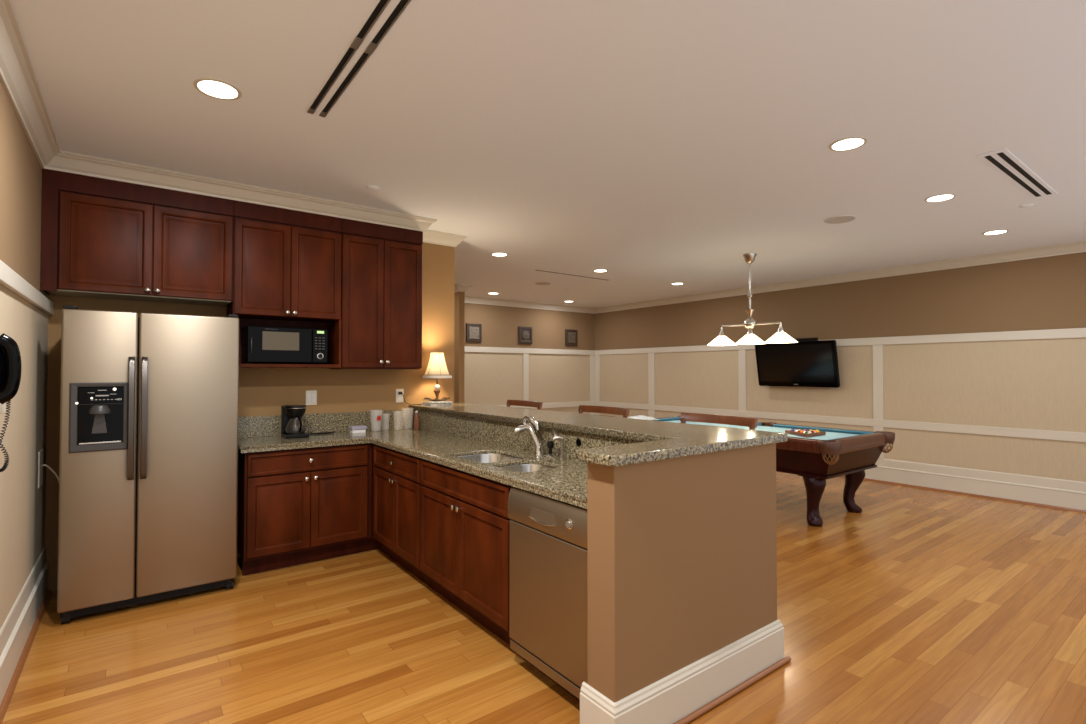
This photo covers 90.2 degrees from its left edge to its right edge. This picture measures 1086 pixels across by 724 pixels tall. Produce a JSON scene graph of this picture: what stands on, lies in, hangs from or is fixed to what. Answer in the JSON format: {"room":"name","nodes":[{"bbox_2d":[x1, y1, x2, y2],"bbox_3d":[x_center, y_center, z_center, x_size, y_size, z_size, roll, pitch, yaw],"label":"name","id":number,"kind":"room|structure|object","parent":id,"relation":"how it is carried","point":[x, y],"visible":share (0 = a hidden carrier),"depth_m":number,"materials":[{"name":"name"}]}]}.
{"room":"recreation room kitchen","nodes":[
{"label":"recreation room kitchen","id":0,"kind":"room"},
{"bbox_2d":[0,80,47,297],"bbox_3d":[-1.753,0.080,1.416,0.150,2.790,5.550,1,-1,-37],"label":"wall","id":1,"kind":"structure","parent":0,"point":[20,168],"depth_m":2.67,"materials":[{"name":"brown paint"}]},
{"bbox_2d":[0,284,48,628],"bbox_3d":[-1.646,0.409,1.397,0.006,1.530,5.400,1,-1,-37],"label":"panelling","id":2,"kind":"object","parent":1,"relation":"attached to","point":[22,504],"visible":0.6,"depth_m":2.81,"materials":[{"name":"beige paint"}]},
{"bbox_2d":[0,333,21,471],"bbox_3d":[-2.110,0.159,2.084,0.197,0.535,0.125,-1,-1,39],"label":"wall telephone","id":3,"kind":"object","parent":2,"relation":"attached to","point":[10,356],"visible":1,"depth_m":2.06,"materials":[{"name":"black plastic"}]},
{"bbox_2d":[38,449,58,488],"bbox_3d":[-3.032,0.698,3.353,0.131,0.308,0.150,1,-1,-37],"label":"wall outlet","id":4,"kind":"object","parent":2,"relation":"attached to","point":[40,453],"visible":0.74,"depth_m":3.31,"materials":[{"name":"beige plastic"}]},
{"bbox_2d":[0,546,48,704],"bbox_3d":[-1.634,1.319,1.384,0.028,0.310,5.390,1,-1,-37],"label":"baseboard","id":5,"kind":"structure","parent":1,"relation":"attached to","point":[15,631],"depth_m":2.74,"materials":[{"name":"beige paint"}]},
{"bbox_2d":[0,589,51,723],"bbox_3d":[-1.617,1.463,1.394,0.022,0.023,5.390,1,-1,-37],"label":"trim","id":6,"kind":"structure","parent":1,"relation":"attached to","point":[6,700],"depth_m":2.69,"materials":[{"name":"brown wood"}]},
{"bbox_2d":[0,260,53,314],"bbox_3d":[-1.634,-0.388,1.420,0.024,0.080,5.400,1,-1,-37],"label":"trim","id":7,"kind":"structure","parent":1,"relation":"attached to","point":[9,278],"depth_m":2.66,"materials":[{"name":"beige paint"}]},
{"bbox_2d":[0,0,466,246],"bbox_3d":[-1.733,-1.235,3.055,2.553,0.104,7.960,0,-1,-7],"label":"trim","id":8,"kind":"structure","parent":1,"relation":"attached to","point":[17,77],"depth_m":3.49,"materials":[{"name":"beige paint"}]},
{"bbox_2d":[45,218,454,591],"bbox_3d":[-2.119,0.134,4.518,2.990,2.790,0.150,1,-1,-37],"label":"wall","id":9,"kind":"structure","parent":0,"point":[262,391],"depth_m":4.57,"materials":[{"name":"brown paint"}]},
{"bbox_2d":[40,169,233,305],"bbox_3d":[-2.741,-0.800,3.726,1.022,0.741,0.394,1,-1,-37],"label":"upper cabinet","id":10,"kind":"object","parent":9,"relation":"attached to","point":[101,238],"visible":1,"depth_m":3.57,"materials":[{"name":"brown wood"}]},
{"bbox_2d":[227,200,341,367],"bbox_3d":[-2.025,-0.559,4.260,0.763,1.206,0.394,1,-1,-37],"label":"upper cabinet","id":11,"kind":"object","parent":9,"relation":"attached to","point":[287,263],"visible":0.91,"depth_m":4.14,"materials":[{"name":"brown wood"}]},
{"bbox_2d":[241,326,327,363],"bbox_3d":[-2.034,-0.124,4.272,0.575,0.284,0.313,1,-1,-37],"label":"microwave","id":12,"kind":"object","parent":11,"relation":"in","point":[259,344],"visible":0.97,"depth_m":4.15,"materials":[{"name":"black plastic"}]},
{"bbox_2d":[239,364,338,367],"bbox_3d":[-2.034,0.032,4.263,0.726,0.026,0.360,1,-1,-37],"label":"shelf","id":13,"kind":"object","parent":11,"relation":"attached to","point":[240,365],"depth_m":4.12,"materials":[{"name":"brown wood"}]},
{"bbox_2d":[306,390,316,404],"bbox_3d":[-1.946,0.300,4.544,0.088,0.122,0.010,1,-1,-37],"label":"wall outlet","id":14,"kind":"object","parent":9,"relation":"attached to","point":[311,396],"visible":0.98,"depth_m":4.54,"materials":[{"name":"beige plastic"}]},
{"bbox_2d":[307,393,310,402],"bbox_3d":[-1.960,0.300,4.529,0.028,0.078,0.003,1,-1,-37],"label":"rocker switch","id":15,"kind":"object","parent":14,"relation":"attached to","point":[308,394],"depth_m":4.53,"materials":[{"name":"white plastic"}]},
{"bbox_2d":[312,393,315,401],"bbox_3d":[-1.929,0.301,4.553,0.028,0.078,0.003,1,-1,-37],"label":"rocker switch","id":16,"kind":"object","parent":14,"relation":"attached to","point":[313,394],"depth_m":4.55,"materials":[{"name":"white plastic"}]},
{"bbox_2d":[238,409,412,437],"bbox_3d":[-1.823,0.518,4.625,1.490,0.165,0.021,1,-1,-37],"label":"backsplash","id":17,"kind":"structure","parent":9,"relation":"attached to","point":[251,426],"depth_m":4.62,"materials":[{"name":"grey stone"}]},
{"bbox_2d":[330,219,422,368],"bbox_3d":[-1.440,-0.546,4.698,0.694,1.216,0.394,1,-1,-37],"label":"upper cabinet","id":18,"kind":"object","parent":9,"relation":"attached to","point":[381,265],"visible":1,"depth_m":4.55,"materials":[{"name":"brown wood"}]},
{"bbox_2d":[396,389,403,402],"bbox_3d":[-1.327,0.312,5.009,0.074,0.125,0.009,1,-1,-37],"label":"wall outlet","id":19,"kind":"object","parent":9,"relation":"attached to","point":[399,397],"visible":1,"depth_m":5.01,"materials":[{"name":"beige plastic"}]},
{"bbox_2d":[454,292,464,402],"bbox_3d":[-1.600,0.209,8.836,0.095,2.790,1.135,1,-1,-37],"label":"wall","id":20,"kind":"structure","parent":0,"point":[459,319],"depth_m":8.40,"materials":[{"name":"brown paint"}]},
{"bbox_2d":[455,240,1085,313],"bbox_3d":[2.283,-1.170,6.742,3.947,0.104,9.185,1,-1,-37],"label":"trim","id":21,"kind":"structure","parent":20,"relation":"attached to","point":[1079,246],"depth_m":7.60,"materials":[{"name":"beige paint"}]},
{"bbox_2d":[465,303,594,349],"bbox_3d":[-1.072,0.231,10.044,5.620,2.790,0.165,1,-1,-37],"label":"wall","id":22,"kind":"structure","parent":0,"point":[500,324],"depth_m":10.57,"materials":[{"name":"brown paint"}]},
{"bbox_2d":[466,323,481,341],"bbox_3d":[-1.250,-0.529,9.795,0.310,0.330,0.039,1,-1,-37],"label":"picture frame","id":23,"kind":"object","parent":22,"relation":"attached to","point":[473,331],"visible":1,"depth_m":9.77,"materials":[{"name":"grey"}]},
{"bbox_2d":[518,326,531,343],"bbox_3d":[-0.336,-0.517,10.476,0.310,0.330,0.047,1,-1,-37],"label":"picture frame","id":24,"kind":"object","parent":22,"relation":"attached to","point":[524,333],"visible":1,"depth_m":10.45,"materials":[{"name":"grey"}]},
{"bbox_2d":[464,352,589,413],"bbox_3d":[-0.400,0.568,10.437,3.754,1.530,0.006,1,-1,-37],"label":"panelling","id":25,"kind":"object","parent":22,"relation":"attached to","point":[489,378],"visible":0.43,"depth_m":10.55,"materials":[{"name":"beige paint"}]},
{"bbox_2d":[465,346,594,414],"bbox_3d":[-0.398,0.527,10.420,3.736,1.590,0.024,1,-1,-37],"label":"trim","id":26,"kind":"structure","parent":22,"relation":"attached to","point":[526,351],"depth_m":10.66,"materials":[{"name":"beige paint"}]},
{"bbox_2d":[565,329,576,345],"bbox_3d":[0.585,-0.505,11.173,0.310,0.330,0.039,1,-1,-37],"label":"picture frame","id":27,"kind":"object","parent":22,"relation":"attached to","point":[570,335],"visible":1,"depth_m":11.15,"materials":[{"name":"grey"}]},
{"bbox_2d":[2,471,1085,723],"bbox_3d":[0.489,1.585,5.450,8.610,0.080,9.350,1,-1,-37],"label":"floor","id":28,"kind":"structure","parent":0,"point":[918,605],"depth_m":2.86,"materials":[{"name":"brown wood"}]},
{"bbox_2d":[57,305,238,623],"bbox_3d":[-2.559,0.598,3.564,0.890,1.828,0.734,1,-1,-37],"label":"refrigerator","id":29,"kind":"object","parent":28,"relation":"on","point":[149,402],"visible":1,"depth_m":3.29,"materials":[{"name":"silver metal"}]},
{"bbox_2d":[237,443,377,575],"bbox_3d":[-1.832,1.083,4.257,0.985,0.884,0.582,1,-1,-37],"label":"base cabinet","id":30,"kind":"object","parent":28,"relation":"on","point":[302,505],"visible":0.99,"depth_m":4.00,"materials":[{"name":"brown wood"}]},
{"bbox_2d":[372,444,432,588],"bbox_3d":[-0.899,1.081,4.140,0.633,0.884,1.031,1,-1,-37],"label":"base cabinet","id":31,"kind":"object","parent":28,"relation":"on","point":[396,474],"visible":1,"depth_m":3.87,"materials":[{"name":"brown wood"}]},
{"bbox_2d":[420,459,512,644],"bbox_3d":[-0.266,1.066,3.297,0.633,0.884,1.075,1,-1,-37],"label":"base cabinet","id":32,"kind":"object","parent":28,"relation":"on","point":[465,521],"visible":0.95,"depth_m":3.05,"materials":[{"name":"brown wood"}]},
{"bbox_2d":[238,427,586,508],"bbox_3d":[-0.866,0.601,3.371,1.518,0.044,3.173,1,-1,-37],"label":"countertop","id":33,"kind":"structure","parent":32,"relation":"on","point":[566,482],"depth_m":3.51,"materials":[{"name":"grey stone"}]},
{"bbox_2d":[281,405,334,438],"bbox_3d":[-1.868,0.470,4.370,0.421,0.253,0.248,1,-1,-37],"label":"coffee maker","id":34,"kind":"object","parent":33,"relation":"on","point":[292,424],"visible":1,"depth_m":4.24,"materials":[{"name":"black plastic"}]},
{"bbox_2d":[285,405,305,416],"bbox_3d":[-1.957,0.386,4.281,0.152,0.088,0.158,1,-1,-37],"label":"basket","id":35,"kind":"object","parent":34,"relation":"on","point":[290,410],"depth_m":4.23,"materials":[{"name":"plastic"}]},
{"bbox_2d":[349,425,366,432],"bbox_3d":[-1.572,0.571,4.589,0.126,0.058,0.084,1,-1,-37],"label":"box","id":36,"kind":"object","parent":33,"relation":"on","point":[360,428],"visible":1,"depth_m":4.56,"materials":[{"name":"white cardboard"}]},
{"bbox_2d":[414,411,418,429],"bbox_3d":[-1.137,0.523,4.864,0.044,0.165,0.044,1,-1,-37],"label":"drink bottle","id":37,"kind":"object","parent":33,"relation":"on","point":[416,418],"visible":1,"depth_m":4.85,"materials":[{"name":"brown"}]},
{"bbox_2d":[456,453,553,471],"bbox_3d":[-0.219,0.696,3.192,0.383,0.194,0.840,1,-1,-37],"label":"double sink","id":38,"kind":"object","parent":33,"relation":"in","point":[489,457],"visible":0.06,"depth_m":3.48,"materials":[{"name":"silver metal"}]},
{"bbox_2d":[513,415,543,455],"bbox_3d":[-0.088,0.459,3.400,0.195,0.242,0.082,0,-1,13],"label":"kitchen faucet","id":39,"kind":"object","parent":33,"relation":"on","point":[528,427],"visible":1,"depth_m":3.38,"materials":[{"name":"silver metal"}]},
{"bbox_2d":[544,441,556,457],"bbox_3d":[0.045,0.529,3.289,0.080,0.098,0.080,1,-1,-37],"label":"sprayer","id":40,"kind":"object","parent":33,"relation":"on","point":[550,444],"visible":1,"depth_m":3.27,"materials":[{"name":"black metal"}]},
{"bbox_2d":[552,435,564,459],"bbox_3d":[0.092,0.506,3.212,0.077,0.141,0.034,0,-1,1],"label":"soap dispenser","id":41,"kind":"object","parent":33,"relation":"on","point":[559,437],"visible":1,"depth_m":3.20,"materials":[{"name":"silver metal"}]},
{"bbox_2d":[506,400,542,409],"bbox_3d":[-0.335,0.960,5.173,0.475,1.166,0.570,1,-1,-37],"label":"bar stool","id":42,"kind":"object","parent":28,"relation":"on","point":[538,405],"visible":0.13,"depth_m":5.32,"materials":[{"name":"brown wood"}]},
{"bbox_2d":[508,487,587,700],"bbox_3d":[0.246,1.056,2.620,0.626,0.880,0.602,1,-1,-37],"label":"dishwasher","id":43,"kind":"object","parent":28,"relation":"on","point":[548,590],"visible":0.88,"depth_m":2.42,"materials":[{"name":"silver metal"}]},
{"bbox_2d":[578,405,629,417],"bbox_3d":[0.337,0.944,4.277,0.475,1.166,0.570,1,-1,-37],"label":"bar stool","id":44,"kind":"object","parent":28,"relation":"on","point":[582,408],"visible":0.15,"depth_m":4.42,"materials":[{"name":"brown wood"}]},
{"bbox_2d":[680,413,757,429],"bbox_3d":[0.985,0.929,3.414,0.475,1.166,0.570,1,-1,-37],"label":"bar stool","id":45,"kind":"object","parent":28,"relation":"on","point":[751,423],"visible":0.12,"depth_m":3.54,"materials":[{"name":"brown wood"}]},
{"bbox_2d":[654,416,894,526],"bbox_3d":[2.294,1.147,6.243,1.355,0.824,2.735,1,-1,-37],"label":"pool table","id":46,"kind":"object","parent":28,"relation":"on","point":[839,452],"visible":0.43,"depth_m":5.19,"materials":[{"name":"brown wood"}]},
{"bbox_2d":[627,415,658,419],"bbox_3d":[1.225,0.714,6.924,0.520,0.063,0.240,1,-1,-37],"label":"sheet","id":47,"kind":"object","parent":46,"relation":"on","point":[643,417],"visible":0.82,"depth_m":6.88,"materials":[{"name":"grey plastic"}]},
{"bbox_2d":[654,417,679,420],"bbox_3d":[1.571,0.774,7.212,1.030,0.033,0.052,1,-1,-37],"label":"cushion","id":48,"kind":"object","parent":46,"relation":"on","point":[669,418],"depth_m":7.31,"materials":[{"name":"blue fabric"}]},
{"bbox_2d":[785,430,825,437],"bbox_3d":[2.700,0.746,5.675,0.392,0.036,0.342,1,-1,-37],"label":"ball rack","id":49,"kind":"object","parent":46,"relation":"on","point":[820,433],"visible":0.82,"depth_m":5.57,"materials":[{"name":"brown wood"}]},
{"bbox_2d":[773,424,874,434],"bbox_3d":[3.090,0.753,6.044,0.052,0.033,1.125,1,-1,-37],"label":"cushion","id":50,"kind":"object","parent":46,"relation":"on","point":[855,432],"depth_m":5.99,"materials":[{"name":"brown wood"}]},
{"bbox_2d":[9,0,1085,307],"bbox_3d":[0.489,-1.294,5.500,8.610,0.100,9.350,1,-1,-37],"label":"ceiling","id":51,"kind":"structure","parent":0,"point":[654,145],"depth_m":2.89,"materials":[{"name":"white paint"}]},
{"bbox_2d":[194,78,241,99],"bbox_3d":[-1.543,-1.292,2.568,0.196,0.006,0.196,1,-1,-37],"label":"recessed light","id":52,"kind":"object","parent":51,"relation":"in","point":[218,89],"visible":1,"depth_m":2.56,"materials":[{"name":"beige paint"}]},
{"bbox_2d":[198,81,237,98],"bbox_3d":[-1.543,-1.293,2.568,0.162,0.003,0.162,-1,-1,28],"label":"diffuser","id":53,"kind":"object","parent":52,"relation":"attached to","point":[215,89],"depth_m":2.56,"materials":[{"name":"white"}]},
{"bbox_2d":[305,0,413,117],"bbox_3d":[-0.361,-1.305,1.723,0.107,0.010,2.730,1,-1,-37],"label":"ceiling vent","id":54,"kind":"object","parent":51,"relation":"in","point":[384,15],"visible":1,"depth_m":2.26,"materials":[{"name":"white metal"}]},
{"bbox_2d":[366,185,377,189],"bbox_3d":[-1.240,-1.266,3.933,0.084,0.010,0.084,1,-1,-37],"label":"cap","id":55,"kind":"object","parent":51,"relation":"attached to","point":[370,187],"visible":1,"depth_m":3.91,"materials":[{"name":"white paint"}]},
{"bbox_2d":[491,253,507,256],"bbox_3d":[-0.498,-1.229,6.189,0.196,0.006,0.196,1,-1,-37],"label":"recessed light","id":56,"kind":"object","parent":51,"relation":"in","point":[492,254],"visible":1,"depth_m":6.18,"materials":[{"name":"beige paint"}]},
{"bbox_2d":[492,253,505,255],"bbox_3d":[-0.498,-1.230,6.189,0.162,0.003,0.162,0,-1,-12],"label":"diffuser","id":57,"kind":"object","parent":56,"relation":"attached to","point":[493,254],"depth_m":6.18,"materials":[{"name":"white"}]},
{"bbox_2d":[535,282,550,284],"bbox_3d":[-0.001,-1.192,8.225,0.250,0.008,0.250,1,-1,-37],"label":"ceiling speaker","id":58,"kind":"object","parent":51,"relation":"attached to","point":[537,283],"visible":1,"depth_m":8.21,"materials":[{"name":"white plastic"}]},
{"bbox_2d":[533,269,610,280],"bbox_3d":[0.427,-1.205,7.522,1.400,0.006,0.100,1,-1,-37],"label":"ceiling vent","id":59,"kind":"object","parent":51,"relation":"in","point":[533,269],"visible":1,"depth_m":7.45,"materials":[{"name":"metal"}]},
{"bbox_2d":[593,269,607,271],"bbox_3d":[0.765,-1.211,7.188,0.196,0.006,0.196,1,-1,-37],"label":"recessed light","id":60,"kind":"object","parent":51,"relation":"in","point":[597,270],"visible":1,"depth_m":7.16,"materials":[{"name":"beige paint"}]},
{"bbox_2d":[707,253,796,345],"bbox_3d":[2.363,-0.719,6.184,0.344,1.024,1.084,1,-1,-37],"label":"pendant light","id":61,"kind":"object","parent":51,"relation":"hanging from","point":[750,338],"visible":1,"depth_m":6.14,"materials":[{"name":"white glass"}]},
{"bbox_2d":[824,215,855,223],"bbox_3d":[2.612,-1.253,4.761,0.250,0.008,0.250,1,-1,-37],"label":"ceiling speaker","id":62,"kind":"object","parent":51,"relation":"attached to","point":[843,218],"visible":1,"depth_m":4.75,"materials":[{"name":"white"}]},
{"bbox_2d":[829,137,866,150],"bbox_3d":[1.795,-1.281,3.185,0.196,0.006,0.196,1,-1,-37],"label":"recessed light","id":63,"kind":"object","parent":51,"relation":"in","point":[850,143],"visible":1,"depth_m":3.18,"materials":[{"name":"beige paint"}]},
{"bbox_2d":[832,139,863,149],"bbox_3d":[1.795,-1.282,3.185,0.162,0.003,0.162,0,-1,8],"label":"diffuser","id":64,"kind":"object","parent":63,"relation":"attached to","point":[843,144],"depth_m":3.19,"materials":[{"name":"white"}]},
{"bbox_2d":[924,194,955,201],"bbox_3d":[3.064,-1.264,4.175,0.196,0.006,0.196,1,-1,-37],"label":"recessed light","id":65,"kind":"object","parent":51,"relation":"in","point":[942,197],"visible":1,"depth_m":4.17,"materials":[{"name":"beige paint"}]},
{"bbox_2d":[982,230,1008,234],"bbox_3d":[4.354,-1.246,5.206,0.196,0.006,0.196,1,-1,-37],"label":"recessed light","id":66,"kind":"object","parent":51,"relation":"in","point":[994,232],"visible":1,"depth_m":5.20,"materials":[{"name":"beige paint"}]},
{"bbox_2d":[976,148,1057,198],"bbox_3d":[3.285,-1.272,3.715,1.400,0.006,0.140,1,-1,-37],"label":"ceiling vent","id":67,"kind":"object","parent":51,"relation":"in","point":[1005,163],"visible":1,"depth_m":3.63,"materials":[{"name":"white metal"}]},
{"bbox_2d":[1019,204,1032,207],"bbox_3d":[3.898,-1.259,4.364,0.084,0.010,0.084,1,-1,-37],"label":"cap","id":68,"kind":"object","parent":51,"relation":"attached to","point":[1025,205],"visible":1,"depth_m":4.36,"materials":[{"name":"white paint"}]},
{"bbox_2d":[587,443,776,702],"bbox_3d":[0.677,0.944,2.441,1.135,1.098,0.155,1,-1,-37],"label":"wall","id":69,"kind":"structure","parent":0,"point":[682,551],"depth_m":2.25,"materials":[{"name":"brown paint"}]},
{"bbox_2d":[413,410,643,458],"bbox_3d":[-0.270,0.504,3.820,0.030,0.166,3.173,1,-1,-37],"label":"backsplash","id":70,"kind":"structure","parent":69,"relation":"attached to","point":[502,433],"depth_m":3.78,"materials":[{"name":"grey stone"}]},
{"bbox_2d":[576,439,580,445],"bbox_3d":[0.208,0.470,3.164,0.005,0.042,0.042,1,-1,-37],"label":"socket","id":71,"kind":"object","parent":70,"relation":"attached to","point":[578,441],"depth_m":3.16,"materials":[{"name":"black plastic"}]},
{"bbox_2d":[409,403,787,465],"bbox_3d":[-0.263,0.397,3.704,1.243,0.040,3.371,1,-1,-37],"label":"countertop","id":72,"kind":"structure","parent":69,"relation":"on","point":[662,440],"depth_m":2.81,"materials":[{"name":"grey stone"}]},
{"bbox_2d":[398,353,451,404],"bbox_3d":[-1.068,0.156,5.012,0.448,0.485,0.302,1,-1,-37],"label":"table lamp","id":73,"kind":"object","parent":72,"relation":"on","point":[437,367],"visible":1,"depth_m":4.99,"materials":[{"name":"beige fabric"}]},
{"bbox_2d":[422,404,452,405],"bbox_3d":[-0.989,0.395,5.049,0.230,0.010,0.170,1,-1,-43],"label":"magazine","id":74,"kind":"object","parent":72,"relation":"on","point":[422,404],"visible":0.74,"depth_m":4.96,"materials":[{"name":"white paper"}]},
{"bbox_2d":[423,402,452,403],"bbox_3d":[-0.984,0.384,5.053,0.230,0.010,0.170,1,-1,-32],"label":"magazine","id":75,"kind":"object","parent":74,"relation":"on","point":[451,402],"visible":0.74,"depth_m":4.98,"materials":[{"name":"white paper"}]},
{"bbox_2d":[421,401,451,402],"bbox_3d":[-0.992,0.373,5.047,0.230,0.010,0.170,1,-1,-39],"label":"magazine","id":76,"kind":"object","parent":75,"relation":"on","point":[421,401],"visible":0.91,"depth_m":5.03,"materials":[{"name":"white paper"}]},
{"bbox_2d":[424,397,449,400],"bbox_3d":[-0.989,0.348,5.050,0.214,0.035,0.104,1,-1,-37],"label":"tray","id":77,"kind":"object","parent":76,"relation":"on","point":[443,398],"visible":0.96,"depth_m":5.04,"materials":[{"name":"brown"}]},
{"bbox_2d":[580,619,783,723],"bbox_3d":[0.677,1.390,2.432,1.179,0.205,0.197,1,-1,-37],"label":"baseboard","id":78,"kind":"structure","parent":69,"relation":"attached to","point":[677,695],"depth_m":2.27,"materials":[{"name":"beige paint"}]},
{"bbox_2d":[674,656,790,723],"bbox_3d":[0.753,1.479,2.351,1.200,0.022,0.022,1,-1,-37],"label":"trim","id":79,"kind":"structure","parent":69,"relation":"attached to","point":[732,692],"depth_m":2.41,"materials":[{"name":"brown wood"}]},
{"bbox_2d":[595,252,1085,349],"bbox_3d":[3.921,0.194,7.948,0.150,2.790,9.185,1,-1,-37],"label":"wall","id":80,"kind":"structure","parent":0,"point":[1043,293],"depth_m":7.05,"materials":[{"name":"brown paint"}]},
{"bbox_2d":[755,340,839,387],"bbox_3d":[3.700,0.033,7.881,0.275,0.652,1.190,1,-1,-37],"label":"television","id":81,"kind":"object","parent":80,"relation":"attached to","point":[806,363],"visible":0.96,"depth_m":7.77,"materials":[{"name":"black plastic"}]},
{"bbox_2d":[795,337,817,341],"bbox_3d":[3.706,-0.316,7.698,0.057,0.052,0.390,1,-1,-37],"label":"media box","id":82,"kind":"object","parent":81,"relation":"on","point":[815,338],"visible":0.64,"depth_m":7.64,"materials":[{"name":"black plastic"}]},
{"bbox_2d":[594,328,1085,458],"bbox_3d":[3.851,0.483,7.886,0.018,1.590,9.179,1,-1,-37],"label":"trim","id":83,"kind":"structure","parent":80,"relation":"attached to","point":[878,422],"depth_m":7.14,"materials":[{"name":"beige paint"}]},
{"bbox_2d":[600,338,1085,481],"bbox_3d":[3.859,0.523,7.895,0.006,1.530,9.185,1,-1,-37],"label":"panelling","id":84,"kind":"object","parent":80,"relation":"attached to","point":[1037,384],"visible":0.56,"depth_m":6.62,"materials":[{"name":"beige paint"}]},
{"bbox_2d":[841,475,1085,512],"bbox_3d":[2.365,1.557,6.740,3.712,0.023,9.161,1,-1,-37],"label":"trim","id":85,"kind":"structure","parent":80,"relation":"attached to","point":[874,480],"depth_m":6.23,"materials":[{"name":"brown wood"}]},
{"bbox_2d":[864,458,1085,509],"bbox_3d":[2.358,1.413,6.753,3.760,0.310,9.185,1,-1,-37],"label":"baseboard","id":86,"kind":"structure","parent":80,"relation":"attached to","point":[1034,489],"depth_m":6.22,"materials":[{"name":"beige paint"}]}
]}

